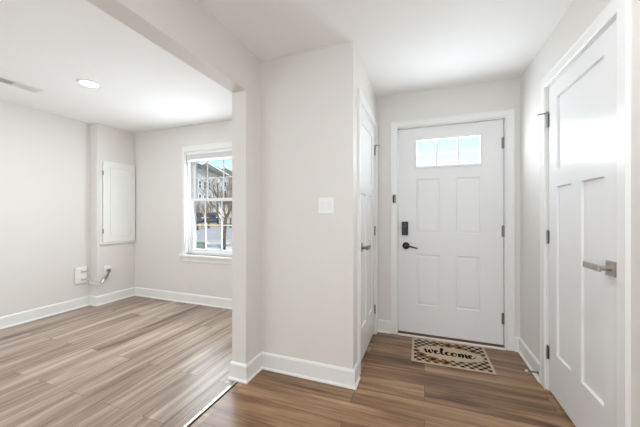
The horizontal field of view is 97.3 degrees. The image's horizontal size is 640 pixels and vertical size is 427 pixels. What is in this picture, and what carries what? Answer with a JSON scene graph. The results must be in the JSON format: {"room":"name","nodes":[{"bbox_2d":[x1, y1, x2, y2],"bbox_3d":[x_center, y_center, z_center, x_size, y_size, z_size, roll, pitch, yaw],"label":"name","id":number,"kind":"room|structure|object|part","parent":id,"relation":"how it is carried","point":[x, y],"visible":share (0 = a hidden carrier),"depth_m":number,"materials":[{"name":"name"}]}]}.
{"room":"entryway","nodes":[
{"label":"entryway","id":0,"kind":"room"},
{"bbox_2d":[0,100,89,316],"bbox_3d":[-4.114,-0.001,1.252,0.120,2.440,5.486,0,0,20],"label":"wall","id":1,"kind":"structure","parent":0,"point":[45,156],"depth_m":3.30,"materials":[{"name":"paint"}]},
{"bbox_2d":[0,295,89,328],"bbox_3d":[-4.046,1.156,1.227,0.025,0.126,5.486,0,0,20],"label":"baseboard","id":2,"kind":"structure","parent":1,"relation":"attached to","point":[7,321],"depth_m":3.32,"materials":[{"name":"paint"}]},
{"bbox_2d":[75,267,87,283],"bbox_3d":[-3.117,0.799,3.679,0.060,0.210,0.130,0,0,20],"label":"utility box","id":3,"kind":"object","parent":1,"relation":"attached to","point":[80,273],"visible":1,"depth_m":3.67,"materials":[{"name":"white plastic"}]},
{"bbox_2d":[90,123,134,295],"bbox_3d":[-3.005,-0.001,4.048,0.254,2.440,0.528,0,0,20],"label":"wall","id":4,"kind":"structure","parent":0,"point":[107,143],"depth_m":3.87,"materials":[{"name":"paint"}]},
{"bbox_2d":[90,295,96,305],"bbox_3d":[-3.034,1.156,3.764,0.158,0.126,0.025,0,0,20],"label":"baseboard","id":5,"kind":"structure","parent":4,"relation":"attached to","point":[92,298],"depth_m":3.76,"materials":[{"name":"paint"}]},
{"bbox_2d":[100,265,110,283],"bbox_3d":[-2.909,0.818,3.827,0.079,0.222,0.163,0,0,20],"label":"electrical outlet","id":6,"kind":"object","parent":4,"relation":"attached to","point":[107,269],"visible":1,"depth_m":3.84,"materials":[{"name":"white plastic"}]},
{"bbox_3d":[-2.929,0.772,3.873,0.010,0.130,0.090,0,0,20],"label":"wall plate","id":7,"kind":"part","parent":6,"relation":"part of","materials":[{"name":"white plastic"}]},
{"bbox_2d":[96,287,134,305],"bbox_3d":[-2.879,1.156,3.988,0.025,0.126,0.552,0,0,20],"label":"baseboard","id":8,"kind":"structure","parent":4,"relation":"attached to","point":[118,295],"depth_m":3.96,"materials":[{"name":"paint"}]},
{"bbox_2d":[100,160,135,244],"bbox_3d":[-2.865,-0.158,4.010,0.034,1.141,0.486,0,0,20],"label":"panel","id":9,"kind":"object","parent":4,"relation":"attached to","point":[118,179],"visible":1,"depth_m":3.98,"materials":[{"name":"paint"}]},
{"bbox_2d":[87,0,260,363],"bbox_3d":[-1.198,-0.001,0.452,0.122,2.440,6.014,0,0,20],"label":"wall","id":10,"kind":"structure","parent":0,"point":[185,29],"depth_m":2.06,"materials":[{"name":"paint"}]},
{"bbox_2d":[227,361,246,383],"bbox_3d":[-0.601,1.156,2.062,0.171,0.126,0.025,0,0,20],"label":"baseboard","id":11,"kind":"object","parent":10,"relation":"attached to","point":[237,371],"visible":1,"depth_m":2.06,"materials":[{"name":"paint"}]},
{"bbox_2d":[246,352,261,383],"bbox_3d":[-0.497,1.156,2.133,0.025,0.126,0.230,0,0,20],"label":"baseboard","id":12,"kind":"structure","parent":10,"relation":"attached to","point":[254,366],"depth_m":2.12,"materials":[{"name":"paint"}]},
{"bbox_2d":[135,120,231,298],"bbox_3d":[-1.593,-0.001,3.891,3.011,2.440,0.160,0,0,20],"label":"wall","id":13,"kind":"structure","parent":0,"point":[159,265],"depth_m":4.02,"materials":[{"name":"paint"}]},
{"bbox_2d":[135,287,231,308],"bbox_3d":[-1.506,1.156,3.760,2.756,0.126,0.025,0,0,20],"label":"baseboard","id":14,"kind":"structure","parent":13,"relation":"attached to","point":[219,302],"depth_m":3.89,"materials":[{"name":"paint"}]},
{"bbox_2d":[179,141,231,264],"bbox_3d":[-1.430,-0.146,3.807,1.050,1.590,0.205,0,0,20],"label":"window","id":15,"kind":"structure","parent":13,"relation":"in","point":[189,224],"depth_m":3.90,"materials":[{"name":"plastic"}]},
{"bbox_3d":[-1.410,-0.500,3.862,0.800,0.642,0.032,0,0,20],"label":"sash","id":16,"kind":"part","parent":15,"relation":"part of","materials":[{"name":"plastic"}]},
{"bbox_3d":[-1.449,0.602,3.755,1.050,0.095,0.095,0,0,20],"label":"sill","id":17,"kind":"part","parent":15,"relation":"part of","materials":[{"name":"paint"}]},
{"bbox_2d":[186,148,231,196],"bbox_3d":[-1.445,-0.544,3.766,0.856,0.620,0.056,0,0,20],"label":"window blind","id":18,"kind":"object","parent":15,"relation":"attached to","point":[221,154],"visible":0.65,"depth_m":3.77,"materials":[{"name":"plastic"}]},
{"bbox_3d":[-1.443,-0.729,3.772,0.848,0.018,0.036,0,0,20],"label":"rail","id":19,"kind":"part","parent":18,"relation":"part of","materials":[{"name":"plastic"}]},
{"bbox_3d":[-1.423,0.153,3.826,0.800,0.743,0.032,0,0,20],"label":"sash","id":20,"kind":"part","parent":15,"relation":"part of","materials":[{"name":"plastic"}]},
{"bbox_2d":[0,0,573,132],"bbox_3d":[-1.600,-1.271,0.623,5.273,0.100,6.294,0,0,20],"label":"ceiling","id":21,"kind":"structure","parent":0,"point":[403,46],"depth_m":2.07,"materials":[{"name":"paint"}]},
{"bbox_2d":[0,76,42,92],"bbox_3d":[-2.848,-1.216,2.629,0.140,0.008,0.348,0,0,20],"label":"ceiling vent","id":22,"kind":"object","parent":21,"relation":"in","point":[2,79],"visible":1,"depth_m":2.65,"materials":[{"name":"white metal"}]},
{"bbox_2d":[76,79,101,87],"bbox_3d":[-2.155,-1.217,2.629,0.184,0.006,0.184,0,0,20],"label":"recessed light","id":23,"kind":"object","parent":21,"relation":"in","point":[87,83],"visible":1,"depth_m":2.62,"materials":[{"name":"paint"}]},
{"bbox_2d":[0,296,575,426],"bbox_3d":[-1.598,1.269,0.628,5.273,0.100,6.306,0,0,20],"label":"floor","id":24,"kind":"structure","parent":0,"point":[134,361],"depth_m":2.02,"materials":[{"name":"brown wood"}]},
{"bbox_2d":[183,381,235,426],"bbox_3d":[-1.432,1.217,-0.159,0.020,0.004,4.706,0,0,20],"label":"trim","id":25,"kind":"structure","parent":24,"relation":"on","point":[234,382],"depth_m":1.79,"materials":[{"name":"wood"}]},
{"bbox_2d":[411,338,496,374],"bbox_3d":[1.122,1.214,2.446,0.616,0.010,0.456,0,0,19],"label":"doormat","id":26,"kind":"object","parent":24,"relation":"on","point":[445,354],"visible":1,"depth_m":2.41,"materials":[{"name":"fabric"}]},
{"bbox_2d":[428,356,438,361],"bbox_3d":[0.946,1.210,2.353,0.100,0.001,0.100,0,0,20],"label":"print","id":27,"kind":"object","parent":26,"relation":"on","point":[430,358],"depth_m":2.35,"materials":[{"name":"fabric"}]},
{"bbox_2d":[261,45,337,365],"bbox_3d":[-0.149,-0.001,2.185,0.640,2.440,0.110,0,0,20],"label":"wall","id":28,"kind":"structure","parent":0,"point":[299,91],"depth_m":2.13,"materials":[{"name":"paint"}]},
{"bbox_2d":[261,351,355,389],"bbox_3d":[-0.109,1.156,2.099,0.774,0.126,0.025,0,0,20],"label":"baseboard","id":29,"kind":"structure","parent":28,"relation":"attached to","point":[310,370],"depth_m":2.08,"materials":[{"name":"paint"}]},
{"bbox_2d":[319,198,333,213],"bbox_3d":[0.043,-0.063,2.050,0.117,0.115,0.010,0,0,20],"label":"light switch","id":30,"kind":"object","parent":28,"relation":"attached to","point":[326,205],"visible":1,"depth_m":2.05,"materials":[{"name":"white plastic"}]},
{"bbox_2d":[338,41,376,368],"bbox_3d":[0.361,-0.001,2.483,0.110,2.440,1.024,0,0,20],"label":"wall","id":31,"kind":"structure","parent":0,"point":[352,75],"depth_m":2.01,"materials":[{"name":"paint"}]},
{"bbox_2d":[353,361,360,388],"bbox_3d":[0.264,1.156,2.026,0.025,0.126,0.149,0,0,20],"label":"baseboard","id":32,"kind":"structure","parent":31,"relation":"attached to","point":[356,368],"depth_m":2.03,"materials":[{"name":"paint"}]},
{"bbox_2d":[357,88,377,375],"bbox_3d":[0.389,0.138,2.533,0.128,2.162,0.880,0,0,20],"label":"trim","id":33,"kind":"structure","parent":31,"relation":"attached to","point":[361,101],"depth_m":2.14,"materials":[{"name":"paint"}]},
{"bbox_2d":[361,107,375,360],"bbox_3d":[0.442,0.158,2.523,0.097,2.055,0.751,0,0,20],"label":"door","id":34,"kind":"structure","parent":31,"relation":"in","point":[368,150],"depth_m":2.52,"materials":[{"name":"paint"}]},
{"bbox_3d":[0.364,0.264,2.264,0.062,0.068,0.153,0,0,20],"label":"lever handle","id":35,"kind":"part","parent":34,"relation":"part of","materials":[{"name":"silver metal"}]},
{"bbox_2d":[377,77,519,336],"bbox_3d":[1.219,-0.001,2.797,1.500,2.440,0.160,0,0,20],"label":"wall","id":36,"kind":"structure","parent":0,"point":[504,94],"depth_m":2.75,"materials":[{"name":"paint"}]},
{"bbox_2d":[378,319,390,333],"bbox_3d":[0.655,1.156,2.907,0.146,0.126,0.025,0,0,20],"label":"baseboard","id":37,"kind":"structure","parent":36,"relation":"attached to","point":[384,326],"depth_m":2.90,"materials":[{"name":"paint"}]},
{"bbox_2d":[398,119,503,345],"bbox_3d":[1.247,0.169,2.724,0.946,2.076,0.104,0,0,20],"label":"door","id":38,"kind":"structure","parent":36,"relation":"in","point":[451,227],"depth_m":2.72,"materials":[{"name":"paint"}]},
{"bbox_3d":[0.903,0.319,2.828,0.150,0.072,0.060,0,0,20],"label":"lever handle","id":39,"kind":"part","parent":38,"relation":"part of","materials":[{"name":"black metal"}]},
{"bbox_3d":[1.241,-0.610,2.741,0.608,0.302,0.029,0,0,20],"label":"lite frame","id":40,"kind":"part","parent":38,"relation":"part of","materials":[{"name":"paint"}]},
{"bbox_2d":[398,329,504,347],"bbox_3d":[1.259,1.214,2.780,0.937,0.010,0.164,0,0,20],"label":"threshold","id":41,"kind":"object","parent":36,"relation":"attached to","point":[398,329],"depth_m":2.72,"materials":[{"name":"metal"}]},
{"bbox_2d":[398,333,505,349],"bbox_3d":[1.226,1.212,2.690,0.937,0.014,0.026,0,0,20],"label":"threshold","id":42,"kind":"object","parent":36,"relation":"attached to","point":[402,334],"depth_m":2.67,"materials":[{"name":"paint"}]},
{"bbox_2d":[391,109,514,350],"bbox_3d":[1.258,0.139,2.772,1.074,2.160,0.178,0,0,20],"label":"trim","id":43,"kind":"structure","parent":36,"relation":"attached to","point":[508,115],"depth_m":2.59,"materials":[{"name":"paint"}]},
{"bbox_2d":[515,337,519,351],"bbox_3d":[1.756,1.156,2.499,0.046,0.126,0.025,0,0,20],"label":"baseboard","id":44,"kind":"structure","parent":36,"relation":"attached to","point":[516,338],"depth_m":2.50,"materials":[{"name":"paint"}]},
{"bbox_2d":[520,0,639,426],"bbox_3d":[0.800,-0.001,-0.315,0.120,2.440,5.966,0,0,20],"label":"wall","id":45,"kind":"structure","parent":0,"point":[579,16],"depth_m":2.10,"materials":[{"name":"paint"}]},
{"bbox_2d":[518,337,539,382],"bbox_3d":[1.682,1.156,2.270,0.025,0.126,0.504,0,0,20],"label":"baseboard","id":46,"kind":"structure","parent":45,"relation":"attached to","point":[529,358],"depth_m":2.25,"materials":[{"name":"paint"}]},
{"bbox_2d":[525,369,538,373],"bbox_3d":[1.568,1.164,2.085,0.082,0.026,0.026,0,0,20],"label":"spring door stop","id":47,"kind":"object","parent":45,"relation":"attached to","point":[526,370],"visible":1,"depth_m":2.08,"materials":[{"name":"silver metal"}]},
{"bbox_2d":[546,19,616,426],"bbox_3d":[1.441,0.164,1.602,0.097,2.086,0.784,0,0,20],"label":"door","id":48,"kind":"structure","parent":45,"relation":"in","point":[581,120],"depth_m":1.53,"materials":[{"name":"paint"}]},
{"bbox_3d":[1.323,0.247,1.335,0.062,0.068,0.153,0,0,20],"label":"lever handle","id":49,"kind":"part","parent":48,"relation":"part of","materials":[{"name":"silver metal"}]},
{"bbox_2d":[540,0,630,426],"bbox_3d":[1.493,0.133,1.577,0.138,2.172,0.922,0,0,20],"label":"trim","id":50,"kind":"structure","parent":45,"relation":"attached to","point":[620,10],"depth_m":1.20,"materials":[{"name":"paint"}]},
{"label":"outside","id":51,"kind":"structure","parent":0,"visible":0},
{"bbox_2d":[204,215,231,249],"bbox_3d":[-30.001,0.517,81.597,223.301,3.204,209.622,0,0,20],"label":"ground","id":52,"kind":"structure","parent":51,"point":[223,215],"depth_m":16.96,"materials":[{"name":"white snow"}]},
{"bbox_2d":[196,163,225,217],"bbox_3d":[-29.544,-5.031,60.183,12.100,14.500,19.007,0,0,2],"label":"townhouse","id":53,"kind":"structure","parent":52,"relation":"on","point":[200,168],"depth_m":60.76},
{"bbox_2d":[196,223,231,226],"bbox_3d":[-15.016,1.579,38.589,9.492,0.600,4.790,0,0,-4],"label":"curb","id":54,"kind":"object","parent":52,"relation":"on","point":[200,224],"visible":0.11,"depth_m":36.37,"materials":[{"name":"yellow concrete"}]},
{"bbox_2d":[215,176,219,223],"bbox_3d":[-13.867,-1.840,38.199,0.628,6.950,0.660,0,0,20],"label":"street lamp","id":55,"kind":"object","parent":54,"relation":"on","point":[218,179],"visible":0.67,"depth_m":38.12,"materials":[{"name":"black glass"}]},
{"bbox_2d":[196,241,231,243],"bbox_3d":[-10.000,1.774,17.699,99.997,0.150,0.601,0,0,0],"label":"curb","id":56,"kind":"object","parent":52,"relation":"on","point":[207,242],"visible":0.04,"depth_m":17.40,"materials":[{"name":"concrete"}]},
{"bbox_2d":[197,171,231,249],"bbox_3d":[-4.602,-0.138,13.782,2.402,4.220,2.523,0,0,3],"label":"bare tree","id":57,"kind":"object","parent":52,"relation":"on","point":[229,178],"visible":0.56,"depth_m":13.48,"materials":[{"name":"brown plant"}]},
{"bbox_2d":[201,161,231,214],"bbox_3d":[-35.508,-7.456,92.545,16.000,18.150,9.900,0,0,-2],"label":"townhouse","id":58,"kind":"structure","parent":52,"relation":"on","point":[211,166],"depth_m":88.08,"materials":[{"name":"grey"}]},
{"bbox_2d":[221,166,231,174],"bbox_3d":[-38.179,-8.956,117.035,17.000,20.150,10.900,0,0,-4],"label":"townhouse","id":59,"kind":"structure","parent":52,"relation":"on","point":[226,169],"depth_m":111.78,"materials":[{"name":"beige"}]},
{"bbox_3d":[-5.114,1.844,13.196,2.257,0.150,1.292,0,0,20],"label":"mulch bed","id":60,"kind":"object","parent":52,"relation":"on","visible":0},
{"bbox_2d":[196,242,204,248],"bbox_3d":[-5.590,1.559,12.999,0.680,0.640,0.600,0,0,-8],"label":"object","id":61,"kind":"object","parent":60,"relation":"on","point":[199,245],"visible":0.23,"depth_m":12.80,"materials":[{"name":"plant"}]},
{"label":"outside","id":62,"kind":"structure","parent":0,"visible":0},
{"bbox_2d":[196,227,231,240],"bbox_3d":[-10.001,1.721,27.753,100.021,0.257,17.136,0,0,0],"label":"road","id":63,"kind":"structure","parent":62,"point":[212,233],"depth_m":24.57,"materials":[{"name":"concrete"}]},
{"bbox_2d":[196,195,212,229],"bbox_3d":[-13.065,-0.303,29.773,2.726,4.314,3.514,0,0,11],"label":"bare tree","id":64,"kind":"object","parent":63,"relation":"on","point":[197,206],"visible":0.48,"depth_m":29.92,"materials":[{"name":"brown plant"}]},
{"bbox_2d":[199,203,218,227],"bbox_3d":[-12.925,-0.100,32.971,2.840,3.820,2.650,0,0,20],"label":"bare tree","id":65,"kind":"object","parent":63,"relation":"on","point":[208,212],"visible":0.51,"depth_m":32.90,"materials":[{"name":"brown plant"}]},
{"bbox_2d":[217,192,231,227],"bbox_3d":[-10.669,-0.717,34.156,4.442,5.026,4.283,0,0,-15],"label":"bare tree","id":66,"kind":"object","parent":63,"relation":"on","point":[231,192],"visible":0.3,"depth_m":34.02,"materials":[{"name":"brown plant"}]},
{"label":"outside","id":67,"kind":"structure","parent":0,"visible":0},
{"bbox_2d":[196,219,231,222],"bbox_3d":[-10.001,1.168,46.498,99.998,0.716,11.395,0,0,0],"label":"road","id":68,"kind":"structure","parent":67,"point":[228,220],"depth_m":45.49,"materials":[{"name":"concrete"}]},
{"bbox_2d":[196,213,203,221],"bbox_3d":[-19.308,0.473,44.484,1.840,1.510,4.510,0,0,-22],"label":"car","id":69,"kind":"object","parent":68,"relation":"on","point":[202,218],"visible":0.44,"depth_m":42.85,"materials":[{"name":"paint"}]},
{"bbox_2d":[206,212,218,221],"bbox_3d":[-17.230,0.439,44.984,1.840,1.510,4.510,0,0,-22],"label":"car","id":70,"kind":"object","parent":68,"relation":"on","point":[213,217],"visible":0.37,"depth_m":43.14,"materials":[{"name":"paint"}]},
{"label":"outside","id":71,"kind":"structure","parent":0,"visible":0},
{"bbox_2d":[206,245,231,247],"bbox_3d":[-10.000,1.814,15.999,99.998,0.030,1.201,0,0,0],"label":"sidewalk","id":72,"kind":"structure","parent":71,"point":[207,246],"depth_m":15.73,"materials":[{"name":"concrete"}]}
]}

